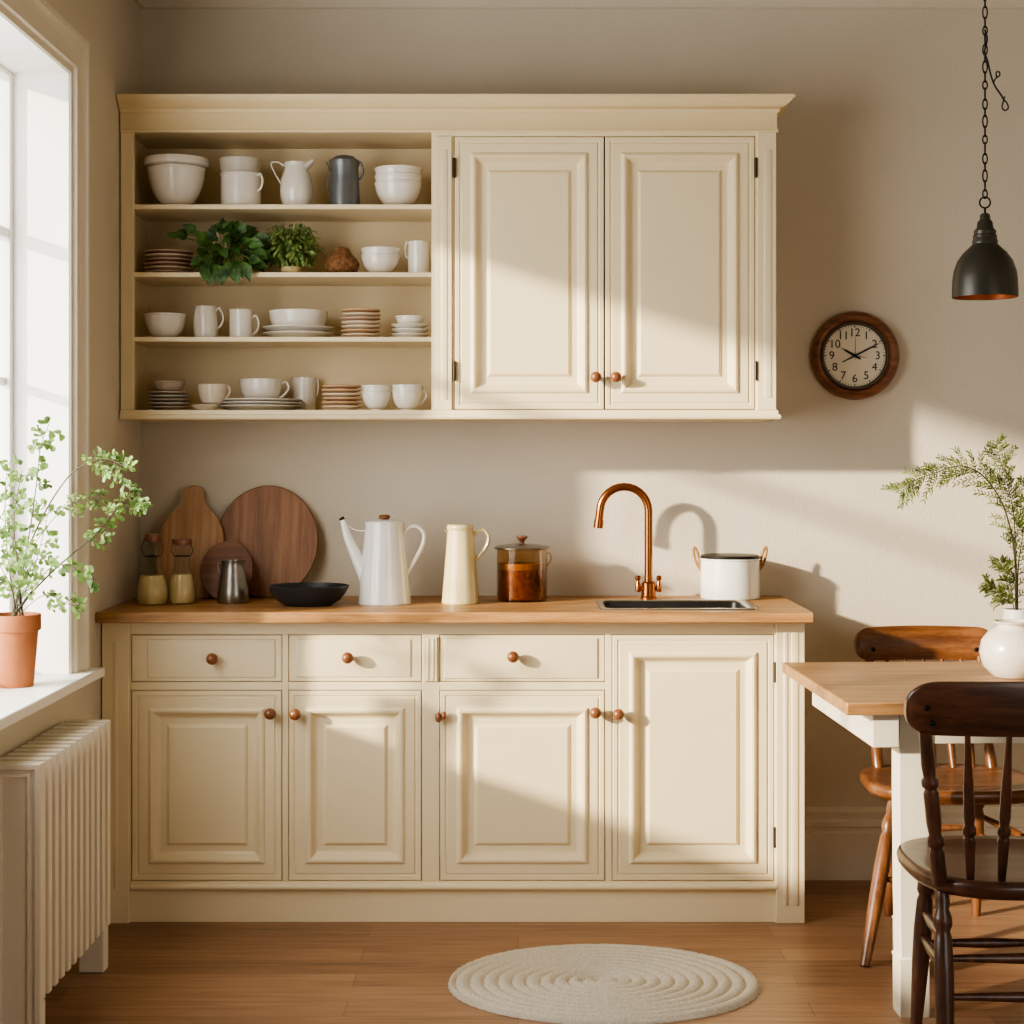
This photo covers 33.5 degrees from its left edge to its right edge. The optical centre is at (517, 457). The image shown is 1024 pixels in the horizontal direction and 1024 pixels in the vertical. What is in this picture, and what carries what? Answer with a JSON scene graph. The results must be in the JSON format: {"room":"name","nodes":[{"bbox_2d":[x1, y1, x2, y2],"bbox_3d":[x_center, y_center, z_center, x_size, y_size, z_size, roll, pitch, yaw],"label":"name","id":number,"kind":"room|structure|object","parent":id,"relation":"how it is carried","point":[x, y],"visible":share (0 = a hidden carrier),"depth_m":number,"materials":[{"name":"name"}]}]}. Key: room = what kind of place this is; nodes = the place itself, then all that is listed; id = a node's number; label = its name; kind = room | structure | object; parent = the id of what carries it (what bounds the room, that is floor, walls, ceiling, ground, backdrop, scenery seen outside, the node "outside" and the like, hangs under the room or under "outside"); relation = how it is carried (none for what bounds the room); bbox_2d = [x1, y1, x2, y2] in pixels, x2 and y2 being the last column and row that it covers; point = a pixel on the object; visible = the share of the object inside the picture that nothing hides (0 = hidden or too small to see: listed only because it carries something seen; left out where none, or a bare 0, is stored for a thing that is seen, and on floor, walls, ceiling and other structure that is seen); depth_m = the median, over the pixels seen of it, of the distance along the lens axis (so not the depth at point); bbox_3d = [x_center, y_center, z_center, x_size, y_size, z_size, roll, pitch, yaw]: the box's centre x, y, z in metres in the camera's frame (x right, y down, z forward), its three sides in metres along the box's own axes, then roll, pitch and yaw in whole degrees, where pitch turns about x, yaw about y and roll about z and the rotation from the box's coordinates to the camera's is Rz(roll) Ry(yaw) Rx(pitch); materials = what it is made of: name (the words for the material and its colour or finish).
{"room":"kitchen","nodes":[
{"label":"kitchen","id":0,"kind":"room"},
{"bbox_2d":[0,0,140,757],"bbox_3d":[-1.320,-0.090,2.250,0.200,2.900,6.500,0,0,0],"label":"wall","id":1,"kind":"structure","parent":0,"point":[112,28],"depth_m":5.03,"materials":[{"name":"paint"}]},
{"bbox_2d":[0,0,104,730],"bbox_3d":[-1.285,-0.270,3.572,0.254,1.764,2.385,0,0,0],"label":"window","id":2,"kind":"structure","parent":1,"relation":"in","point":[45,101],"depth_m":4.60,"materials":[{"name":"paint"}]},
{"bbox_2d":[0,416,152,688],"bbox_3d":[-1.153,0.239,4.304,0.416,0.692,0.343,0,0,0],"label":"potted plant","id":3,"kind":"object","parent":2,"relation":"on","point":[19,629],"visible":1,"depth_m":4.33,"materials":[{"name":"green plant"}]},
{"bbox_2d":[0,612,40,688],"bbox_3d":[-1.293,0.492,4.360,0.136,0.185,0.136,0,0,0],"label":"pot","id":4,"kind":"object","parent":3,"relation":"attached to","point":[18,630],"depth_m":4.31,"materials":[{"name":"ceramic"}]},
{"bbox_2d":[134,0,144,7],"bbox_3d":[-1.187,-1.496,2.300,0.066,0.085,6.400,0,0,0],"label":"trim","id":5,"kind":"structure","parent":1,"relation":"attached to","point":[140,3],"depth_m":5.45,"materials":[{"name":"paint"}]},
{"bbox_2d":[44,880,1023,1023],"bbox_3d":[0.665,1.420,2.325,4.170,0.120,6.650,0,0,0],"label":"floor","id":6,"kind":"structure","parent":0,"point":[809,972],"depth_m":4.55,"materials":[{"name":"brown wood"}]},
{"bbox_2d":[0,720,109,1023],"bbox_3d":[-1.147,1.028,4.203,0.121,0.664,0.676,0,0,0],"label":"radiator","id":7,"kind":"object","parent":6,"relation":"on","point":[55,788],"visible":1,"depth_m":4.00,"materials":[{"name":"metal"}]},
{"bbox_2d":[102,623,804,922],"bbox_3d":[-0.189,0.918,5.213,2.054,0.884,0.568,0,0,0],"label":"base cabinet","id":8,"kind":"object","parent":6,"relation":"on","point":[430,776],"visible":0.98,"depth_m":4.98,"materials":[{"name":"beige paint"}]},
{"bbox_2d":[96,596,813,622],"bbox_3d":[-0.182,0.461,5.199,2.071,0.031,0.598,0,0,0],"label":"countertop","id":9,"kind":"structure","parent":8,"relation":"on","point":[422,609],"depth_m":4.90,"materials":[{"name":"brown wood"}]},
{"bbox_2d":[137,534,167,604],"bbox_3d":[-1.113,0.338,5.175,0.099,0.214,0.099,0,0,0],"label":"bottle","id":10,"kind":"object","parent":9,"relation":"on","point":[152,588],"visible":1,"depth_m":5.14,"materials":[{"name":"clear glass"}]},
{"bbox_2d":[169,539,194,602],"bbox_3d":[-1.028,0.346,5.200,0.086,0.197,0.086,0,0,0],"label":"bottle","id":11,"kind":"object","parent":9,"relation":"on","point":[181,587],"visible":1,"depth_m":5.17,"materials":[{"name":"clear glass"}]},
{"bbox_2d":[157,486,223,598],"bbox_3d":[-1.040,0.269,5.418,0.210,0.359,0.115,0,0,0],"label":"paddle board","id":12,"kind":"object","parent":9,"relation":"on","point":[193,519],"visible":0.8,"depth_m":5.42,"materials":[{"name":"wood"}]},
{"bbox_2d":[200,541,252,598],"bbox_3d":[-0.918,0.355,5.360,0.166,0.185,0.079,0,0,0],"label":"round board","id":13,"kind":"object","parent":9,"relation":"on","point":[225,550],"visible":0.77,"depth_m":5.36,"materials":[{"name":"wood"}]},
{"bbox_2d":[217,560,248,603],"bbox_3d":[-0.876,0.380,5.225,0.098,0.130,0.098,0,0,0],"label":"milk jug","id":14,"kind":"object","parent":9,"relation":"on","point":[232,587],"visible":1,"depth_m":5.19,"materials":[{"name":"metal"}]},
{"bbox_2d":[220,486,317,597],"bbox_3d":[-0.803,0.268,5.449,0.325,0.358,0.088,0,0,0],"label":"round board","id":15,"kind":"object","parent":9,"relation":"on","point":[277,528],"visible":0.7,"depth_m":5.45,"materials":[{"name":"wood"}]},
{"bbox_2d":[268,582,348,606],"bbox_3d":[-0.634,0.415,5.145,0.247,0.060,0.247,0,0,0],"label":"shallow bowl","id":16,"kind":"object","parent":9,"relation":"on","point":[300,594],"visible":1,"depth_m":5.07,"materials":[{"name":"ceramic"}]},
{"bbox_2d":[339,514,425,605],"bbox_3d":[-0.415,0.309,5.200,0.212,0.272,0.174,0,0,-39],"label":"coffee pot","id":17,"kind":"object","parent":9,"relation":"on","point":[382,570],"visible":1,"depth_m":5.15,"materials":[{"name":"white ceramic"}]},
{"bbox_2d":[442,524,489,604],"bbox_3d":[-0.169,0.324,5.205,0.134,0.243,0.116,0,0,36],"label":"jug","id":18,"kind":"object","parent":9,"relation":"on","point":[460,582],"visible":1,"depth_m":5.17,"materials":[{"name":"ceramic"}]},
{"bbox_2d":[494,535,549,600],"bbox_3d":[0.015,0.343,5.300,0.181,0.204,0.176,0,0,0],"label":"glass jar","id":19,"kind":"object","parent":9,"relation":"on","point":[519,581],"visible":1,"depth_m":5.24,"materials":[{"name":"glass"}]},
{"bbox_2d":[593,483,661,599],"bbox_3d":[0.346,0.262,5.370,0.216,0.367,0.052,0,0,0],"label":"mixer tap","id":20,"kind":"object","parent":9,"relation":"on","point":[648,588],"visible":1,"depth_m":5.36,"materials":[{"name":"orange metal"}]},
{"bbox_2d":[595,600,756,634],"bbox_3d":[0.473,0.525,5.138,0.466,0.169,0.323,0,0,0],"label":"sink","id":21,"kind":"object","parent":9,"relation":"in","point":[602,604],"visible":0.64,"depth_m":5.28,"materials":[{"name":"metal"}]},
{"bbox_2d":[692,546,767,600],"bbox_3d":[0.671,0.362,5.385,0.192,0.166,0.192,0,0,39],"label":"stock pot","id":22,"kind":"object","parent":9,"relation":"on","point":[723,576],"visible":1,"depth_m":5.31,"materials":[{"name":"metal"}]},
{"bbox_2d":[448,943,760,1023],"bbox_3d":[0.222,1.351,4.390,0.806,0.017,0.638,0,0,4],"label":"oval rug","id":23,"kind":"object","parent":6,"relation":"on","point":[603,983],"visible":1,"depth_m":4.35,"materials":[{"name":"fabric"}]},
{"bbox_2d":[782,661,1023,1017],"bbox_3d":[1.434,0.972,4.472,1.332,0.777,0.810,0,0,-2],"label":"dining table","id":24,"kind":"object","parent":6,"relation":"on","point":[867,699],"visible":0.63,"depth_m":4.14,"materials":[{"name":"brown wood"}]},
{"bbox_2d":[979,619,1023,678],"bbox_3d":[1.319,0.508,4.526,0.178,0.150,0.178,0,0,0],"label":"round vase","id":25,"kind":"object","parent":24,"relation":"on","point":[1001,650],"visible":1,"depth_m":4.47,"materials":[{"name":"ceramic"}]},
{"bbox_2d":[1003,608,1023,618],"bbox_3d":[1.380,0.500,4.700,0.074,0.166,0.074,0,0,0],"label":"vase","id":26,"kind":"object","parent":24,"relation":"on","point":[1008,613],"visible":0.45,"depth_m":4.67,"materials":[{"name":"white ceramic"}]},
{"bbox_2d":[880,446,1016,609],"bbox_3d":[1.185,0.264,4.665,0.402,0.598,0.070,0,0,-8],"label":"leafy sprig","id":27,"kind":"object","parent":26,"relation":"in","point":[944,475],"visible":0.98,"depth_m":4.66,"materials":[{"name":"green plant"}]},
{"bbox_2d":[978,573,1015,610],"bbox_3d":[1.319,0.438,4.676,0.132,0.250,0.048,0,0,-14],"label":"leafy sprig","id":28,"kind":"object","parent":26,"relation":"in","point":[990,583],"visible":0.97,"depth_m":4.67,"materials":[{"name":"green plant"}]},
{"bbox_2d":[988,554,1014,609],"bbox_3d":[1.342,0.413,4.706,0.090,0.299,0.050,0,0,0],"label":"leafy sprig","id":29,"kind":"object","parent":26,"relation":"in","point":[995,564],"visible":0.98,"depth_m":4.70,"materials":[{"name":"green plant"}]},
{"bbox_2d":[981,433,1023,565],"bbox_3d":[1.358,0.245,4.732,0.144,0.637,0.099,0,0,0],"label":"leafy sprig","id":30,"kind":"object","parent":26,"relation":"in","point":[1007,476],"visible":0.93,"depth_m":4.73,"materials":[{"name":"green plant"}]},
{"bbox_2d":[996,474,1023,609],"bbox_3d":[1.409,0.302,4.743,0.157,0.522,0.102,0,0,0],"label":"leafy sprig","id":31,"kind":"object","parent":26,"relation":"in","point":[1018,478],"visible":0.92,"depth_m":4.73,"materials":[{"name":"green plant"}]},
{"bbox_2d":[854,625,1023,966],"bbox_3d":[1.232,0.938,4.867,0.635,0.855,0.668,0,0,0],"label":"dining chair","id":32,"kind":"object","parent":6,"relation":"on","point":[905,642],"visible":0.48,"depth_m":5.01,"materials":[{"name":"brown wood"}]},
{"bbox_2d":[896,681,1023,1023],"bbox_3d":[1.112,0.913,3.814,0.596,0.898,0.588,0,0,0],"label":"dining chair","id":33,"kind":"object","parent":6,"relation":"on","point":[969,865],"visible":1,"depth_m":3.65,"materials":[{"name":"brown wood"}]},
{"bbox_2d":[141,9,1023,806],"bbox_3d":[0.665,-0.090,5.575,4.170,2.900,0.150,0,0,0],"label":"wall","id":34,"kind":"structure","parent":0,"point":[880,146],"depth_m":5.50,"materials":[{"name":"paint"}]},
{"bbox_2d":[116,94,795,421],"bbox_3d":[-0.188,-0.610,5.323,2.057,0.986,0.349,0,0,0],"label":"upper cabinet","id":35,"kind":"object","parent":34,"relation":"attached to","point":[594,257],"visible":1,"depth_m":5.21,"materials":[{"name":"beige paint"}]},
{"bbox_2d":[143,312,186,336],"bbox_3d":[-1.101,-0.410,5.300,0.133,0.078,0.133,0,0,0],"label":"bowl","id":36,"kind":"object","parent":35,"relation":"on","point":[158,324],"visible":0.86,"depth_m":5.25,"materials":[{"name":"ceramic"}]},
{"bbox_2d":[144,270,189,271],"bbox_3d":[-1.095,-0.576,5.330,0.150,0.015,0.150,0,0,0],"label":"plate","id":37,"kind":"object","parent":35,"relation":"on","point":[148,270],"visible":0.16,"depth_m":5.26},
{"bbox_2d":[144,265,192,270],"bbox_3d":[-1.096,-0.589,5.330,0.150,0.015,0.150,0,0,0],"label":"plate","id":38,"kind":"object","parent":37,"relation":"on","point":[161,267],"visible":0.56,"depth_m":5.28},
{"bbox_2d":[144,261,192,266],"bbox_3d":[-1.095,-0.602,5.329,0.150,0.015,0.150,0,0,0],"label":"plate","id":39,"kind":"object","parent":38,"relation":"on","point":[156,263],"visible":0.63,"depth_m":5.27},
{"bbox_2d":[144,257,191,262],"bbox_3d":[-1.094,-0.615,5.331,0.150,0.015,0.150,0,0,0],"label":"plate","id":40,"kind":"object","parent":39,"relation":"on","point":[154,259],"visible":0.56,"depth_m":5.28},
{"bbox_2d":[144,253,192,258],"bbox_3d":[-1.095,-0.627,5.329,0.150,0.015,0.150,0,0,0],"label":"plate","id":41,"kind":"object","parent":40,"relation":"on","point":[152,255],"visible":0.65,"depth_m":5.27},
{"bbox_2d":[145,249,193,254],"bbox_3d":[-1.094,-0.640,5.331,0.150,0.015,0.150,0,0,0],"label":"plate","id":42,"kind":"object","parent":41,"relation":"on","point":[178,251],"visible":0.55,"depth_m":5.28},
{"bbox_2d":[147,406,189,409],"bbox_3d":[-1.089,-0.154,5.301,0.131,0.013,0.131,0,0,0],"label":"plate","id":43,"kind":"object","parent":35,"relation":"on","point":[151,407],"visible":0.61,"depth_m":5.25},
{"bbox_2d":[147,402,189,405],"bbox_3d":[-1.089,-0.166,5.299,0.131,0.013,0.131,0,0,0],"label":"plate","id":44,"kind":"object","parent":43,"relation":"on","point":[150,403],"visible":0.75,"depth_m":5.25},
{"bbox_2d":[147,398,189,401],"bbox_3d":[-1.088,-0.177,5.299,0.131,0.013,0.131,0,0,0],"label":"plate","id":45,"kind":"object","parent":44,"relation":"on","point":[155,399],"visible":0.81,"depth_m":5.25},
{"bbox_2d":[147,395,189,398],"bbox_3d":[-1.090,-0.189,5.301,0.131,0.013,0.131,0,0,0],"label":"plate","id":46,"kind":"object","parent":45,"relation":"on","point":[151,396],"visible":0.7,"depth_m":5.25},
{"bbox_2d":[147,391,189,394],"bbox_3d":[-1.091,-0.200,5.300,0.131,0.013,0.131,0,0,0],"label":"plate","id":47,"kind":"object","parent":46,"relation":"on","point":[149,392],"visible":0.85,"depth_m":5.25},
{"bbox_2d":[151,380,185,390],"bbox_3d":[-1.090,-0.220,5.300,0.105,0.039,0.105,0,0,0],"label":"bowl","id":48,"kind":"object","parent":47,"relation":"on","point":[159,385],"visible":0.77,"depth_m":5.26,"materials":[{"name":"ceramic"}]},
{"bbox_2d":[147,164,205,203],"bbox_3d":[-1.065,-0.840,5.300,0.180,0.125,0.180,0,0,0],"label":"mixing bowl","id":49,"kind":"object","parent":35,"relation":"on","point":[169,183],"visible":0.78,"depth_m":5.24,"materials":[{"name":"ceramic"}]},
{"bbox_2d":[144,154,208,168],"bbox_3d":[-1.065,-0.894,5.300,0.200,0.076,0.200,0,0,0],"label":"mixing bowl","id":50,"kind":"object","parent":49,"relation":"in","point":[155,159],"visible":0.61,"depth_m":5.22,"materials":[{"name":"ceramic"}]},
{"bbox_2d":[190,404,220,409],"bbox_3d":[-0.967,-0.156,5.262,0.096,0.017,0.096,0,0,0],"label":"saucer","id":51,"kind":"object","parent":35,"relation":"on","point":[195,406],"visible":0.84,"depth_m":5.23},
{"bbox_2d":[198,384,230,404],"bbox_3d":[-0.945,-0.195,5.262,0.088,0.068,0.088,0,0,45],"label":"teacup","id":52,"kind":"object","parent":51,"relation":"on","point":[208,393],"visible":0.94,"depth_m":5.23,"materials":[{"name":"ceramic"}]},
{"bbox_2d":[193,305,223,336],"bbox_3d":[-0.970,-0.423,5.297,0.085,0.105,0.075,0,0,36],"label":"mug","id":53,"kind":"object","parent":35,"relation":"on","point":[205,321],"visible":0.89,"depth_m":5.27,"materials":[{"name":"ceramic"}]},
{"bbox_2d":[165,218,276,284],"bbox_3d":[-0.916,-0.638,5.244,0.344,0.226,0.165,0,0,0],"label":"leafy plant","id":54,"kind":"object","parent":35,"relation":"on","point":[218,266],"visible":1,"depth_m":5.21,"materials":[{"name":"green plant"}]},
{"bbox_2d":[220,171,263,203],"bbox_3d":[-0.864,-0.831,5.300,0.129,0.109,0.129,0,0,-22],"label":"mug","id":55,"kind":"object","parent":35,"relation":"on","point":[237,187],"visible":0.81,"depth_m":5.25,"materials":[{"name":"ceramic"}]},
{"bbox_2d":[219,156,260,172],"bbox_3d":[-0.867,-0.908,5.300,0.128,0.046,0.128,0,0,0],"label":"bowl","id":56,"kind":"object","parent":55,"relation":"on","point":[228,163],"visible":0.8,"depth_m":5.25,"materials":[{"name":"ceramic"}]},
{"bbox_2d":[228,309,259,336],"bbox_3d":[-0.859,-0.418,5.303,0.083,0.094,0.073,0,0,-38],"label":"mug","id":57,"kind":"object","parent":35,"relation":"on","point":[240,324],"visible":0.92,"depth_m":5.27,"materials":[{"name":"ceramic"}]},
{"bbox_2d":[219,404,301,409],"bbox_3d":[-0.817,-0.156,5.351,0.272,0.016,0.272,0,0,0],"label":"plate","id":58,"kind":"object","parent":35,"relation":"on","point":[241,406],"visible":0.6,"depth_m":5.25,"materials":[{"name":"ceramic"}]},
{"bbox_2d":[221,401,302,404],"bbox_3d":[-0.814,-0.166,5.350,0.272,0.016,0.272,0,0,0],"label":"plate","id":59,"kind":"object","parent":58,"relation":"on","point":[229,402],"visible":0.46,"depth_m":5.24,"materials":[{"name":"ceramic"}]},
{"bbox_2d":[224,398,302,401],"bbox_3d":[-0.814,-0.176,5.349,0.272,0.016,0.272,0,0,0],"label":"plate","id":60,"kind":"object","parent":59,"relation":"on","point":[225,399],"visible":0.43,"depth_m":5.24,"materials":[{"name":"ceramic"}]},
{"bbox_2d":[239,378,289,397],"bbox_3d":[-0.809,-0.211,5.350,0.134,0.074,0.134,0,0,45],"label":"cup","id":61,"kind":"object","parent":60,"relation":"on","point":[249,387],"visible":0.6,"depth_m":5.30,"materials":[{"name":"ceramic"}]},
{"bbox_2d":[134,337,431,347],"bbox_3d":[-0.727,-0.364,5.346,0.939,0.014,0.281,0,0,0],"label":"shelf","id":62,"kind":"object","parent":35,"relation":"attached to","point":[139,342],"depth_m":5.25,"materials":[{"name":"beige paint"}]},
{"bbox_2d":[134,272,431,285],"bbox_3d":[-0.727,-0.562,5.346,0.939,0.014,0.281,0,0,0],"label":"shelf","id":63,"kind":"object","parent":35,"relation":"attached to","point":[140,278],"depth_m":5.28,"materials":[{"name":"beige paint"}]},
{"bbox_2d":[134,204,431,221],"bbox_3d":[-0.727,-0.770,5.346,0.939,0.014,0.281,0,0,0],"label":"shelf","id":64,"kind":"object","parent":35,"relation":"attached to","point":[142,212],"depth_m":5.28,"materials":[{"name":"beige paint"}]},
{"bbox_2d":[261,223,322,271],"bbox_3d":[-0.704,-0.651,5.285,0.200,0.164,0.160,0,0,0],"label":"bushy plant","id":65,"kind":"object","parent":35,"relation":"on","point":[290,252],"visible":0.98,"depth_m":5.26,"materials":[{"name":"green plant"}]},
{"bbox_2d":[270,158,313,203],"bbox_3d":[-0.697,-0.856,5.305,0.118,0.158,0.102,0,0,35],"label":"jug","id":66,"kind":"object","parent":35,"relation":"on","point":[296,187],"visible":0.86,"depth_m":5.26,"materials":[{"name":"ceramic"}]},
{"bbox_2d":[262,331,334,336],"bbox_3d":[-0.688,-0.381,5.339,0.226,0.020,0.226,0,0,0],"label":"plate","id":67,"kind":"object","parent":35,"relation":"on","point":[271,333],"visible":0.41,"depth_m":5.26,"materials":[{"name":"ceramic"}]},
{"bbox_2d":[262,325,333,331],"bbox_3d":[-0.691,-0.400,5.339,0.226,0.020,0.226,0,0,0],"label":"plate","id":68,"kind":"object","parent":67,"relation":"on","point":[270,327],"visible":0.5,"depth_m":5.26,"materials":[{"name":"ceramic"}]},
{"bbox_2d":[269,309,327,325],"bbox_3d":[-0.690,-0.430,5.340,0.185,0.063,0.185,0,0,0],"label":"dish","id":69,"kind":"object","parent":68,"relation":"on","point":[277,316],"visible":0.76,"depth_m":5.26,"materials":[{"name":"ceramic"}]},
{"bbox_2d":[291,377,318,409],"bbox_3d":[-0.684,-0.204,5.448,0.077,0.112,0.077,0,0,35],"label":"jug","id":70,"kind":"object","parent":35,"relation":"on","point":[304,388],"visible":0.88,"depth_m":5.42,"materials":[{"name":"ceramic"}]},
{"bbox_2d":[322,405,360,409],"bbox_3d":[-0.549,-0.156,5.300,0.122,0.016,0.122,0,0,0],"label":"saucer","id":71,"kind":"object","parent":35,"relation":"on","point":[329,407],"visible":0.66,"depth_m":5.26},
{"bbox_2d":[322,401,360,404],"bbox_3d":[-0.549,-0.169,5.300,0.122,0.016,0.122,0,0,0],"label":"saucer","id":72,"kind":"object","parent":71,"relation":"on","point":[324,402],"visible":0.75,"depth_m":5.25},
{"bbox_2d":[322,397,361,400],"bbox_3d":[-0.549,-0.181,5.301,0.122,0.016,0.122,0,0,0],"label":"saucer","id":73,"kind":"object","parent":72,"relation":"on","point":[324,398],"visible":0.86,"depth_m":5.26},
{"bbox_2d":[322,393,360,396],"bbox_3d":[-0.550,-0.194,5.301,0.122,0.016,0.122,0,0,0],"label":"saucer","id":74,"kind":"object","parent":73,"relation":"on","point":[324,394],"visible":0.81,"depth_m":5.26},
{"bbox_2d":[322,388,360,392],"bbox_3d":[-0.551,-0.207,5.301,0.122,0.016,0.122,0,0,0],"label":"saucer","id":75,"kind":"object","parent":74,"relation":"on","point":[336,390],"visible":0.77,"depth_m":5.26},
{"bbox_2d":[322,384,360,388],"bbox_3d":[-0.549,-0.220,5.301,0.122,0.016,0.122,0,0,0],"label":"saucer","id":76,"kind":"object","parent":75,"relation":"on","point":[331,386],"visible":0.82,"depth_m":5.26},
{"bbox_2d":[325,247,358,271],"bbox_3d":[-0.549,-0.612,5.300,0.109,0.088,0.107,0,0,0],"label":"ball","id":77,"kind":"object","parent":35,"relation":"on","point":[341,259],"visible":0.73,"depth_m":5.26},
{"bbox_2d":[326,155,363,203],"bbox_3d":[-0.541,-0.860,5.300,0.096,0.167,0.096,0,0,45],"label":"pitcher","id":78,"kind":"object","parent":35,"relation":"on","point":[344,175],"visible":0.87,"depth_m":5.26,"materials":[{"name":"grey metal"}]},
{"bbox_2d":[341,333,379,336],"bbox_3d":[-0.490,-0.379,5.301,0.122,0.016,0.122,0,0,0],"label":"saucer","id":79,"kind":"object","parent":35,"relation":"on","point":[344,334],"visible":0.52,"depth_m":5.26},
{"bbox_2d":[341,329,379,332],"bbox_3d":[-0.490,-0.392,5.300,0.122,0.016,0.122,0,0,0],"label":"saucer","id":80,"kind":"object","parent":79,"relation":"on","point":[343,330],"visible":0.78,"depth_m":5.26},
{"bbox_2d":[341,324,380,328],"bbox_3d":[-0.489,-0.405,5.300,0.122,0.016,0.122,0,0,0],"label":"saucer","id":81,"kind":"object","parent":80,"relation":"on","point":[356,326],"visible":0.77,"depth_m":5.25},
{"bbox_2d":[341,320,380,324],"bbox_3d":[-0.489,-0.417,5.299,0.122,0.016,0.122,0,0,0],"label":"saucer","id":82,"kind":"object","parent":81,"relation":"on","point":[352,322],"visible":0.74,"depth_m":5.25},
{"bbox_2d":[341,316,379,320],"bbox_3d":[-0.491,-0.430,5.299,0.122,0.016,0.122,0,0,0],"label":"saucer","id":83,"kind":"object","parent":82,"relation":"on","point":[349,318],"visible":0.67,"depth_m":5.25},
{"bbox_2d":[342,312,380,316],"bbox_3d":[-0.489,-0.443,5.300,0.122,0.016,0.122,0,0,0],"label":"saucer","id":84,"kind":"object","parent":83,"relation":"on","point":[371,314],"visible":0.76,"depth_m":5.25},
{"bbox_2d":[341,308,379,312],"bbox_3d":[-0.490,-0.456,5.300,0.122,0.016,0.122,0,0,0],"label":"saucer","id":85,"kind":"object","parent":84,"relation":"on","point":[346,310],"visible":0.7,"depth_m":5.25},
{"bbox_2d":[362,385,390,391],"bbox_3d":[-0.440,-0.197,5.280,0.091,0.058,0.091,0,0,0],"label":"bowl","id":86,"kind":"object","parent":35,"relation":"on","point":[364,387],"visible":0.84,"depth_m":5.24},
{"bbox_2d":[362,391,390,409],"bbox_3d":[-0.440,-0.177,5.280,0.091,0.058,0.091,0,0,0],"label":"bowl","id":87,"kind":"object","parent":35,"relation":"on","point":[373,400],"visible":0.98,"depth_m":5.25,"materials":[{"name":"ceramic"}]},
{"bbox_2d":[361,253,399,271],"bbox_3d":[-0.428,-0.600,5.300,0.123,0.062,0.123,0,0,0],"label":"bowl","id":88,"kind":"object","parent":35,"relation":"on","point":[374,262],"visible":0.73,"depth_m":5.26,"materials":[{"name":"ceramic"}]},
{"bbox_2d":[361,246,399,254],"bbox_3d":[-0.428,-0.622,5.299,0.123,0.062,0.123,0,0,0],"label":"bowl","id":89,"kind":"object","parent":88,"relation":"on","point":[372,249],"visible":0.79,"depth_m":5.25,"materials":[{"name":"ceramic"}]},
{"bbox_2d":[374,179,421,203],"bbox_3d":[-0.373,-0.817,5.299,0.149,0.080,0.149,0,0,0],"label":"bowl","id":90,"kind":"object","parent":35,"relation":"on","point":[391,191],"visible":0.76,"depth_m":5.25,"materials":[{"name":"ceramic"}]},
{"bbox_2d":[375,172,421,181],"bbox_3d":[-0.372,-0.840,5.299,0.149,0.080,0.149,0,0,0],"label":"bowl","id":91,"kind":"object","parent":90,"relation":"on","point":[387,175],"visible":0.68,"depth_m":5.24,"materials":[{"name":"ceramic"}]},
{"bbox_2d":[375,165,421,174],"bbox_3d":[-0.372,-0.862,5.300,0.149,0.080,0.149,0,0,0],"label":"bowl","id":92,"kind":"object","parent":91,"relation":"on","point":[385,168],"visible":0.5,"depth_m":5.24,"materials":[{"name":"ceramic"}]},
{"bbox_2d":[392,390,426,409],"bbox_3d":[-0.344,-0.179,5.290,0.098,0.062,0.098,0,0,45],"label":"teacup","id":93,"kind":"object","parent":35,"relation":"on","point":[403,399],"visible":0.95,"depth_m":5.26,"materials":[{"name":"ceramic"}]},
{"bbox_2d":[392,384,424,390],"bbox_3d":[-0.342,-0.197,5.290,0.104,0.062,0.098,0,0,0],"label":"teacup","id":94,"kind":"object","parent":93,"relation":"on","point":[395,386],"visible":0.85,"depth_m":5.25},
{"bbox_2d":[392,333,427,336],"bbox_3d":[-0.337,-0.379,5.299,0.115,0.016,0.115,0,0,0],"label":"saucer","id":95,"kind":"object","parent":35,"relation":"on","point":[393,334],"visible":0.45,"depth_m":5.26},
{"bbox_2d":[392,328,428,332],"bbox_3d":[-0.336,-0.393,5.301,0.115,0.016,0.115,0,0,0],"label":"saucer","id":96,"kind":"object","parent":95,"relation":"on","point":[397,330],"visible":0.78,"depth_m":5.26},
{"bbox_2d":[391,323,427,327],"bbox_3d":[-0.338,-0.408,5.300,0.115,0.016,0.115,0,0,0],"label":"saucer","id":97,"kind":"object","parent":96,"relation":"on","point":[400,325],"visible":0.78,"depth_m":5.26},
{"bbox_2d":[395,315,424,323],"bbox_3d":[-0.337,-0.424,5.300,0.091,0.036,0.091,0,0,0],"label":"bowl","id":98,"kind":"object","parent":97,"relation":"on","point":[418,319],"visible":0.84,"depth_m":5.26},
{"bbox_2d":[404,240,430,271],"bbox_3d":[-0.309,-0.624,5.310,0.068,0.109,0.068,0,0,-44],"label":"jug","id":99,"kind":"object","parent":35,"relation":"on","point":[418,257],"visible":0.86,"depth_m":5.28,"materials":[{"name":"ceramic"}]},
{"bbox_2d":[141,0,1023,8],"bbox_3d":[0.690,-1.496,5.467,3.819,0.085,0.066,0,0,0],"label":"trim","id":100,"kind":"structure","parent":34,"relation":"attached to","point":[149,4],"depth_m":5.48,"materials":[{"name":"paint"}]},
{"bbox_2d":[810,311,899,399],"bbox_3d":[1.087,-0.330,5.481,0.285,0.285,0.037,0,0,0],"label":"wall clock","id":101,"kind":"object","parent":34,"relation":"attached to","point":[854,355],"visible":1,"depth_m":5.48,"materials":[{"name":"brown wood"}]},
{"bbox_2d":[805,807,1023,879],"bbox_3d":[1.720,1.244,5.488,1.757,0.232,0.024,0,0,0],"label":"baseboard","id":102,"kind":"structure","parent":34,"relation":"attached to","point":[841,843],"depth_m":5.48,"materials":[{"name":"paint"}]},
{"bbox_3d":[0.665,-1.590,2.325,4.170,0.100,6.650,0,0,0],"label":"ceiling","id":103,"kind":"structure","parent":0,"visible":0},
{"bbox_2d":[952,0,1018,299],"bbox_3d":[1.209,-0.978,4.400,0.167,1.124,0.167,0,0,-3],"label":"pendant lamp","id":104,"kind":"object","parent":103,"relation":"hanging from","point":[985,270],"visible":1,"depth_m":4.36,"materials":[{"name":"metal"}]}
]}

